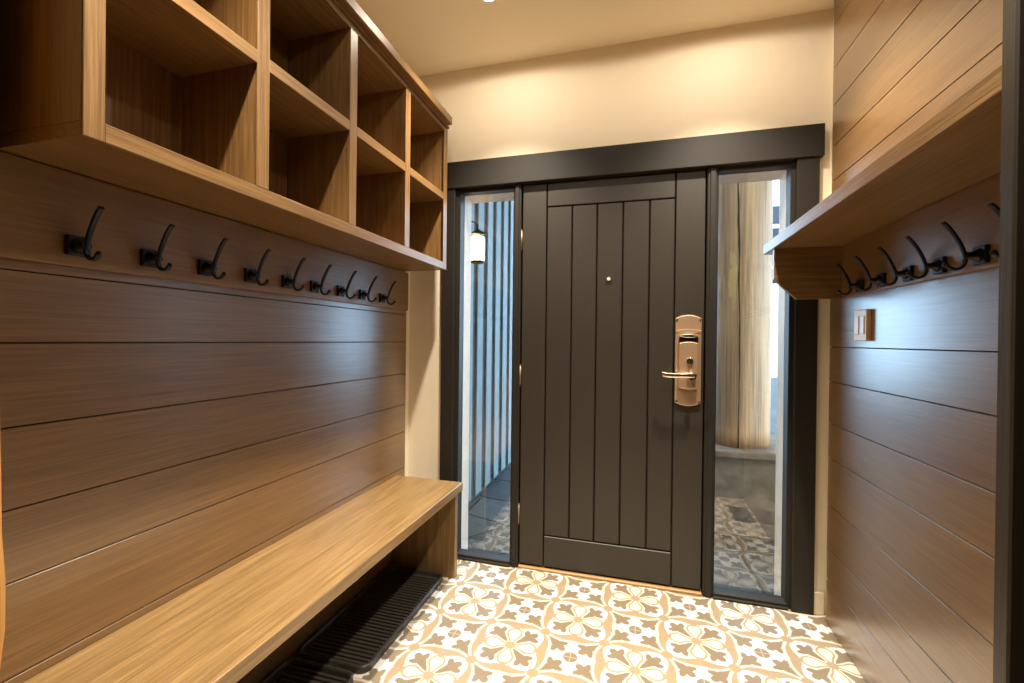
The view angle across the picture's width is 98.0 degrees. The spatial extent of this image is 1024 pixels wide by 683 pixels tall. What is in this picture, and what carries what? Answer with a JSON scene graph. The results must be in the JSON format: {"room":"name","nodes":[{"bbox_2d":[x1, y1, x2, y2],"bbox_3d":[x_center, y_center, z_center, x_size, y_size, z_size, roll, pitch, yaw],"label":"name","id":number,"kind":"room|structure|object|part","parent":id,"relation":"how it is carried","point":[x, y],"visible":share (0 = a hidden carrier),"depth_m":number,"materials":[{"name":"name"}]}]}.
{"room":"entryway mudroom","nodes":[
{"label":"entryway mudroom","id":0,"kind":"room"},
{"bbox_2d":[0,257,409,682],"bbox_3d":[-0.886,-0.158,1.758,0.145,2.745,1.760,1,0,16],"label":"wall","id":1,"kind":"structure","parent":0,"point":[158,435],"depth_m":1.23,"materials":[{"name":"brown wood"}]},
{"bbox_2d":[0,151,407,310],"bbox_3d":[-0.817,-0.279,1.702,0.015,0.213,1.670,1,0,16],"label":"hook rail","id":2,"kind":"object","parent":1,"relation":"attached to","point":[40,204],"visible":1,"depth_m":1.18,"materials":[{"name":"brown wood"}]},
{"bbox_2d":[64,206,104,260],"bbox_3d":[-0.960,-0.243,1.010,0.085,0.122,0.045,1,0,16],"label":"coat hook","id":3,"kind":"object","parent":2,"relation":"attached to","point":[73,245],"visible":1,"depth_m":1.00,"materials":[{"name":"black metal"}]},
{"bbox_2d":[140,224,174,271],"bbox_3d":[-0.917,-0.243,1.162,0.085,0.122,0.045,1,0,16],"label":"coat hook","id":4,"kind":"object","parent":2,"relation":"attached to","point":[148,258],"visible":1,"depth_m":1.16,"materials":[{"name":"black metal"}]},
{"bbox_2d":[198,238,227,279],"bbox_3d":[-0.875,-0.243,1.313,0.085,0.122,0.045,1,0,16],"label":"coat hook","id":5,"kind":"object","parent":2,"relation":"attached to","point":[207,268],"visible":1,"depth_m":1.31,"materials":[{"name":"black metal"}]},
{"bbox_2d":[244,249,270,285],"bbox_3d":[-0.832,-0.243,1.466,0.085,0.122,0.045,1,0,16],"label":"coat hook","id":6,"kind":"object","parent":2,"relation":"attached to","point":[250,275],"visible":1,"depth_m":1.46,"materials":[{"name":"black metal"}]},
{"bbox_2d":[281,257,305,290],"bbox_3d":[-0.788,-0.243,1.620,0.085,0.122,0.045,1,0,16],"label":"coat hook","id":7,"kind":"object","parent":2,"relation":"attached to","point":[287,281],"visible":1,"depth_m":1.61,"materials":[{"name":"black metal"}]},
{"bbox_2d":[310,264,332,294],"bbox_3d":[-0.749,-0.243,1.759,0.085,0.122,0.045,1,0,16],"label":"coat hook","id":8,"kind":"object","parent":2,"relation":"attached to","point":[314,285],"visible":1,"depth_m":1.75,"materials":[{"name":"black metal"}]},
{"bbox_2d":[337,270,356,298],"bbox_3d":[-0.705,-0.243,1.914,0.085,0.122,0.045,1,0,16],"label":"coat hook","id":9,"kind":"object","parent":2,"relation":"attached to","point":[341,291],"visible":1,"depth_m":1.91,"materials":[{"name":"black metal"}]},
{"bbox_2d":[359,276,377,301],"bbox_3d":[-0.662,-0.243,2.067,0.085,0.122,0.045,1,0,16],"label":"coat hook","id":10,"kind":"object","parent":2,"relation":"attached to","point":[362,293],"visible":1,"depth_m":2.06,"materials":[{"name":"black metal"}]},
{"bbox_2d":[379,280,396,304],"bbox_3d":[-0.617,-0.243,2.228,0.085,0.122,0.045,1,0,16],"label":"coat hook","id":11,"kind":"object","parent":2,"relation":"attached to","point":[382,297],"visible":1,"depth_m":2.22,"materials":[{"name":"black metal"}]},
{"bbox_2d":[0,0,451,270],"bbox_3d":[-0.691,-0.791,1.645,0.316,0.809,1.634,1,0,16],"label":"cubby shelf","id":12,"kind":"object","parent":1,"relation":"attached to","point":[301,120],"visible":1,"depth_m":1.24,"materials":[{"name":"brown wood"}]},
{"bbox_3d":[-0.928,-0.767,0.875,0.278,0.708,0.022,1,0,16],"label":"panel","id":13,"kind":"part","parent":12,"relation":"part of","materials":[{"name":"brown wood"}]},
{"bbox_3d":[-0.870,-0.771,1.063,0.268,0.032,0.371,1,0,16],"label":"shelf","id":14,"kind":"part","parent":12,"relation":"part of","materials":[{"name":"brown wood"}]},
{"bbox_3d":[-0.838,-0.769,1.686,0.010,0.708,1.592,1,0,16],"label":"panel","id":15,"kind":"part","parent":12,"relation":"part of","materials":[{"name":"brown wood"}]},
{"bbox_3d":[-0.737,-0.770,1.031,0.004,0.036,0.355,1,0,16],"label":"rail","id":16,"kind":"part","parent":12,"relation":"part of","materials":[{"name":"brown wood"}]},
{"bbox_3d":[-0.713,-0.400,1.651,0.280,0.027,1.632,1,0,16],"label":"panel","id":17,"kind":"part","parent":12,"relation":"part of","materials":[{"name":"brown wood"}]},
{"bbox_3d":[-0.578,-0.403,1.609,0.004,0.037,1.554,1,0,16],"label":"rail","id":18,"kind":"part","parent":12,"relation":"part of","materials":[{"name":"brown wood"}]},
{"bbox_3d":[-0.760,-0.771,1.452,0.268,0.032,0.362,1,0,16],"label":"shelf","id":19,"kind":"part","parent":12,"relation":"part of","materials":[{"name":"brown wood"}]},
{"bbox_3d":[-0.629,-0.770,1.415,0.004,0.036,0.358,1,0,16],"label":"rail","id":20,"kind":"part","parent":12,"relation":"part of","materials":[{"name":"brown wood"}]},
{"bbox_3d":[-0.705,-1.133,1.648,0.278,0.024,1.632,1,0,16],"label":"panel","id":21,"kind":"part","parent":12,"relation":"part of","materials":[{"name":"brown wood"}]},
{"bbox_3d":[-0.652,-0.771,1.834,0.268,0.032,0.357,1,0,16],"label":"shelf","id":22,"kind":"part","parent":12,"relation":"part of","materials":[{"name":"brown wood"}]},
{"bbox_3d":[-0.521,-0.770,1.797,0.004,0.036,0.353,1,0,16],"label":"rail","id":23,"kind":"part","parent":12,"relation":"part of","materials":[{"name":"brown wood"}]},
{"bbox_3d":[-0.570,-1.130,1.607,0.004,0.020,1.554,1,0,16],"label":"rail","id":24,"kind":"part","parent":12,"relation":"part of","materials":[{"name":"brown wood"}]},
{"bbox_3d":[-0.686,-1.170,1.644,0.316,0.050,1.634,1,0,16],"label":"crown","id":25,"kind":"part","parent":12,"relation":"part of","materials":[{"name":"brown wood"}]},
{"bbox_3d":[-0.541,-0.772,2.228,0.268,0.032,0.384,1,0,16],"label":"shelf","id":26,"kind":"part","parent":12,"relation":"part of","materials":[{"name":"brown wood"}]},
{"bbox_3d":[-0.490,-0.768,2.424,0.278,0.708,0.022,1,0,16],"label":"panel","id":27,"kind":"part","parent":12,"relation":"part of","materials":[{"name":"brown wood"}]},
{"bbox_3d":[-0.412,-0.770,2.182,0.004,0.036,0.362,1,0,16],"label":"rail","id":28,"kind":"part","parent":12,"relation":"part of","materials":[{"name":"brown wood"}]},
{"bbox_2d":[293,559,866,682],"bbox_3d":[0.185,1.287,1.463,2.400,0.120,1.855,1,0,16],"label":"floor","id":29,"kind":"structure","parent":0,"point":[487,623],"depth_m":1.85,"materials":[{"name":"tile"}]},
{"bbox_2d":[23,475,462,682],"bbox_3d":[-0.660,0.974,1.614,0.392,0.487,1.575,1,0,16],"label":"bench","id":30,"kind":"object","parent":29,"relation":"on","point":[218,630],"visible":0.93,"depth_m":1.30,"materials":[{"name":"brown wood"}]},
{"bbox_3d":[-0.465,0.995,2.352,0.367,0.444,0.036,1,0,16],"label":"leg panel","id":31,"kind":"part","parent":30,"relation":"part of","materials":[{"name":"brown wood"}]},
{"bbox_2d":[261,658,352,682],"bbox_3d":[-0.793,1.202,1.307,0.296,0.027,0.702,1,0,16],"label":"tray","id":32,"kind":"object","parent":29,"relation":"on","point":[292,670],"visible":1,"depth_m":1.61,"materials":[{"name":"black rubber"}]},
{"bbox_2d":[299,565,442,673],"bbox_3d":[-0.588,1.202,1.996,0.316,0.027,0.696,1,0,16],"label":"tray","id":33,"kind":"object","parent":29,"relation":"on","point":[356,638],"visible":1,"depth_m":1.91,"materials":[{"name":"black rubber"}]},
{"bbox_2d":[355,0,833,76],"bbox_3d":[-0.662,-1.572,-0.924,10.000,0.105,7.200,1,0,16],"label":"ceiling","id":34,"kind":"structure","parent":0,"point":[433,37],"depth_m":2.12,"materials":[{"name":"beige paint"}]},
{"bbox_2d":[482,0,495,2],"bbox_3d":[-0.104,-1.520,1.956,0.084,0.004,0.084,1,0,16],"label":"recessed light","id":35,"kind":"object","parent":34,"relation":"in","point":[485,1],"visible":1,"depth_m":1.99,"materials":[{"name":"white"}]},
{"bbox_2d":[408,9,832,613],"bbox_3d":[0.273,-0.148,2.449,6.000,2.745,0.200,1,0,16],"label":"wall","id":36,"kind":"structure","parent":0,"point":[775,72],"depth_m":2.25,"materials":[{"name":"beige paint"}]},
{"bbox_2d":[457,186,514,566],"bbox_3d":[-0.148,0.186,2.481,0.325,2.068,0.077,1,0,16],"label":"window","id":37,"kind":"structure","parent":36,"relation":"in","point":[462,554],"depth_m":2.46,"materials":[{"name":"brown paint"}]},
{"bbox_2d":[518,170,705,595],"bbox_3d":[0.482,0.194,2.269,0.927,2.067,0.122,1,0,16],"label":"door","id":38,"kind":"structure","parent":36,"relation":"in","point":[611,378],"depth_m":2.28,"materials":[{"name":"brown paint"}]},
{"bbox_3d":[0.483,1.123,2.309,0.640,0.162,0.045,1,0,16],"label":"rail","id":39,"kind":"part","parent":38,"relation":"part of","materials":[{"name":"brown paint"}]},
{"bbox_3d":[0.493,0.163,2.306,0.640,1.748,0.039,1,0,16],"label":"plank panel","id":40,"kind":"part","parent":38,"relation":"part of","materials":[{"name":"brown paint"}]},
{"bbox_3d":[0.504,-0.777,2.303,0.640,0.124,0.045,1,0,16],"label":"rail","id":41,"kind":"part","parent":38,"relation":"part of","materials":[{"name":"brown paint"}]},
{"bbox_3d":[0.804,0.164,2.139,0.160,0.041,0.047,1,0,16],"label":"lever handle","id":42,"kind":"part","parent":38,"relation":"part of","materials":[{"name":"silver metal"}]},
{"bbox_3d":[0.860,0.093,2.173,0.119,0.445,0.014,1,0,16],"label":"lock plate","id":43,"kind":"part","parent":38,"relation":"part of","materials":[{"name":"gold metal"}]},
{"bbox_2d":[461,170,786,595],"bbox_3d":[0.524,0.193,2.413,1.750,2.170,0.143,1,0,16],"label":"trim","id":44,"kind":"structure","parent":36,"relation":"attached to","point":[780,175],"depth_m":2.23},
{"bbox_2d":[439,123,824,614],"bbox_3d":[0.499,0.118,2.295,1.879,2.219,0.094,1,0,16],"label":"door frame","id":45,"kind":"structure","parent":36,"relation":"attached to","point":[805,144],"depth_m":2.14,"materials":[{"name":"black paint"}]},
{"bbox_2d":[712,162,790,610],"bbox_3d":[1.136,0.202,2.119,0.319,2.068,0.077,1,0,16],"label":"window","id":46,"kind":"structure","parent":36,"relation":"in","point":[718,593],"depth_m":2.12,"materials":[{"name":"brown paint"}]},
{"bbox_2d":[814,591,823,614],"bbox_3d":[1.391,1.189,2.022,0.042,0.100,0.014,1,0,16],"label":"baseboard","id":47,"kind":"structure","parent":36,"relation":"attached to","point":[818,596],"depth_m":2.02,"materials":[{"name":"beige paint"}]},
{"bbox_2d":[825,0,1002,682],"bbox_3d":[1.306,-0.132,1.292,0.182,2.745,1.465,1,0,16],"label":"wall","id":48,"kind":"structure","parent":0,"point":[912,430],"depth_m":1.37,"materials":[{"name":"brown wood"}]},
{"bbox_2d":[854,309,870,340],"bbox_3d":[1.305,-0.060,1.659,0.019,0.117,0.097,1,0,16],"label":"light switch","id":49,"kind":"object","parent":48,"relation":"attached to","point":[862,318],"visible":1,"depth_m":1.64,"materials":[{"name":"beige plastic"}]},
{"bbox_2d":[763,64,1001,298],"bbox_3d":[1.083,-0.307,1.320,0.268,0.259,1.392,1,0,16],"label":"wall shelf","id":50,"kind":"object","parent":48,"relation":"attached to","point":[947,169],"visible":0.94,"depth_m":1.20,"materials":[{"name":"brown wood"}]},
{"bbox_2d":[835,263,863,294],"bbox_3d":[1.259,-0.233,1.664,0.085,0.122,0.045,1,0,16],"label":"coat hook","id":51,"kind":"object","parent":50,"relation":"attached to","point":[860,282],"visible":0.94,"depth_m":1.66,"materials":[{"name":"black metal"}]},
{"bbox_2d":[854,256,885,290],"bbox_3d":[1.219,-0.233,1.521,0.085,0.122,0.045,1,0,16],"label":"coat hook","id":52,"kind":"object","parent":50,"relation":"attached to","point":[882,275],"visible":0.98,"depth_m":1.52,"materials":[{"name":"black metal"}]},
{"bbox_2d":[877,247,913,285],"bbox_3d":[1.177,-0.233,1.372,0.085,0.122,0.045,1,0,16],"label":"coat hook","id":53,"kind":"object","parent":50,"relation":"attached to","point":[906,269],"visible":1,"depth_m":1.37,"materials":[{"name":"black metal"}]},
{"bbox_2d":[905,236,946,278],"bbox_3d":[1.136,-0.233,1.228,0.085,0.122,0.045,1,0,16],"label":"coat hook","id":54,"kind":"object","parent":50,"relation":"attached to","point":[936,266],"visible":0.98,"depth_m":1.22,"materials":[{"name":"black metal"}]},
{"bbox_2d":[940,221,989,270],"bbox_3d":[1.095,-0.233,1.082,0.085,0.122,0.045,1,0,16],"label":"coat hook","id":55,"kind":"object","parent":50,"relation":"attached to","point":[980,255],"visible":1,"depth_m":1.08,"materials":[{"name":"black metal"}]},
{"bbox_2d":[987,202,999,258],"bbox_3d":[1.053,-0.233,0.935,0.085,0.122,0.045,1,0,16],"label":"coat hook","id":56,"kind":"object","parent":50,"relation":"attached to","point":[993,206],"visible":0.34,"depth_m":0.94,"materials":[{"name":"black metal"}]},
{"bbox_2d":[993,0,1023,682],"bbox_3d":[0.893,-0.134,0.621,0.334,2.744,0.048,1,0,16],"label":"door frame","id":57,"kind":"structure","parent":48,"relation":"attached to","point":[1008,639],"depth_m":0.65,"materials":[{"name":"black wood"}]},
{"bbox_3d":[-0.920,1.286,-1.716,10.000,0.120,5.535,1,0,16],"label":"floor","id":58,"kind":"structure","parent":0,"visible":0},
{"bbox_2d":[0,440,5,664],"bbox_3d":[-1.041,-0.156,0.775,0.216,2.744,0.216,1,0,39],"label":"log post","id":59,"kind":"object","parent":58,"relation":"on","point":[2,566],"visible":1,"depth_m":0.84,"materials":[{"name":"orange wood"}]},
{"label":"outside","id":60,"kind":"structure","parent":0,"visible":0},
{"bbox_2d":[468,377,776,594],"bbox_3d":[4.142,1.335,9.595,20.000,0.120,15.944,1,0,16],"label":"ground","id":61,"kind":"structure","parent":60,"point":[740,563],"depth_m":2.78,"materials":[{"name":"tile"}]},
{"bbox_2d":[468,200,513,503],"bbox_3d":[-0.271,-0.371,3.803,0.172,3.230,1.990,1,0,16],"label":"wall","id":62,"kind":"structure","parent":61,"relation":"on","point":[492,280],"depth_m":3.83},
{"bbox_2d":[471,221,487,263],"bbox_3d":[-0.275,-0.681,3.045,0.230,0.291,0.150,1,0,16],"label":"wall lantern","id":63,"kind":"object","parent":62,"relation":"attached to","point":[477,236],"visible":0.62,"depth_m":2.99,"materials":[{"name":"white glass"}]},
{"bbox_3d":[-0.236,-0.630,3.034,0.100,0.165,0.100,1,0,16],"label":"glass","id":64,"kind":"part","parent":63,"relation":"part of","materials":[{"name":"white glass"}]},
{"bbox_2d":[714,435,775,540],"bbox_3d":[1.658,0.988,3.128,0.730,0.560,0.660,1,0,16],"label":"stone base","id":65,"kind":"object","parent":61,"relation":"on","point":[744,478],"visible":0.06,"depth_m":2.86,"materials":[{"name":"grey stone"}]},
{"bbox_2d":[716,180,772,448],"bbox_3d":[1.604,-0.523,3.110,0.380,2.461,0.380,1,0,16],"label":"column","id":66,"kind":"structure","parent":65,"relation":"on","point":[745,214],"depth_m":2.95,"materials":[{"name":"beige wood"}]},
{"bbox_2d":[772,206,778,283],"bbox_3d":[3.952,-0.177,4.990,2.400,2.930,0.130,1,0,16],"label":"screen","id":67,"kind":"object","parent":61,"relation":"on","point":[775,208],"visible":0.02,"depth_m":5.17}
]}

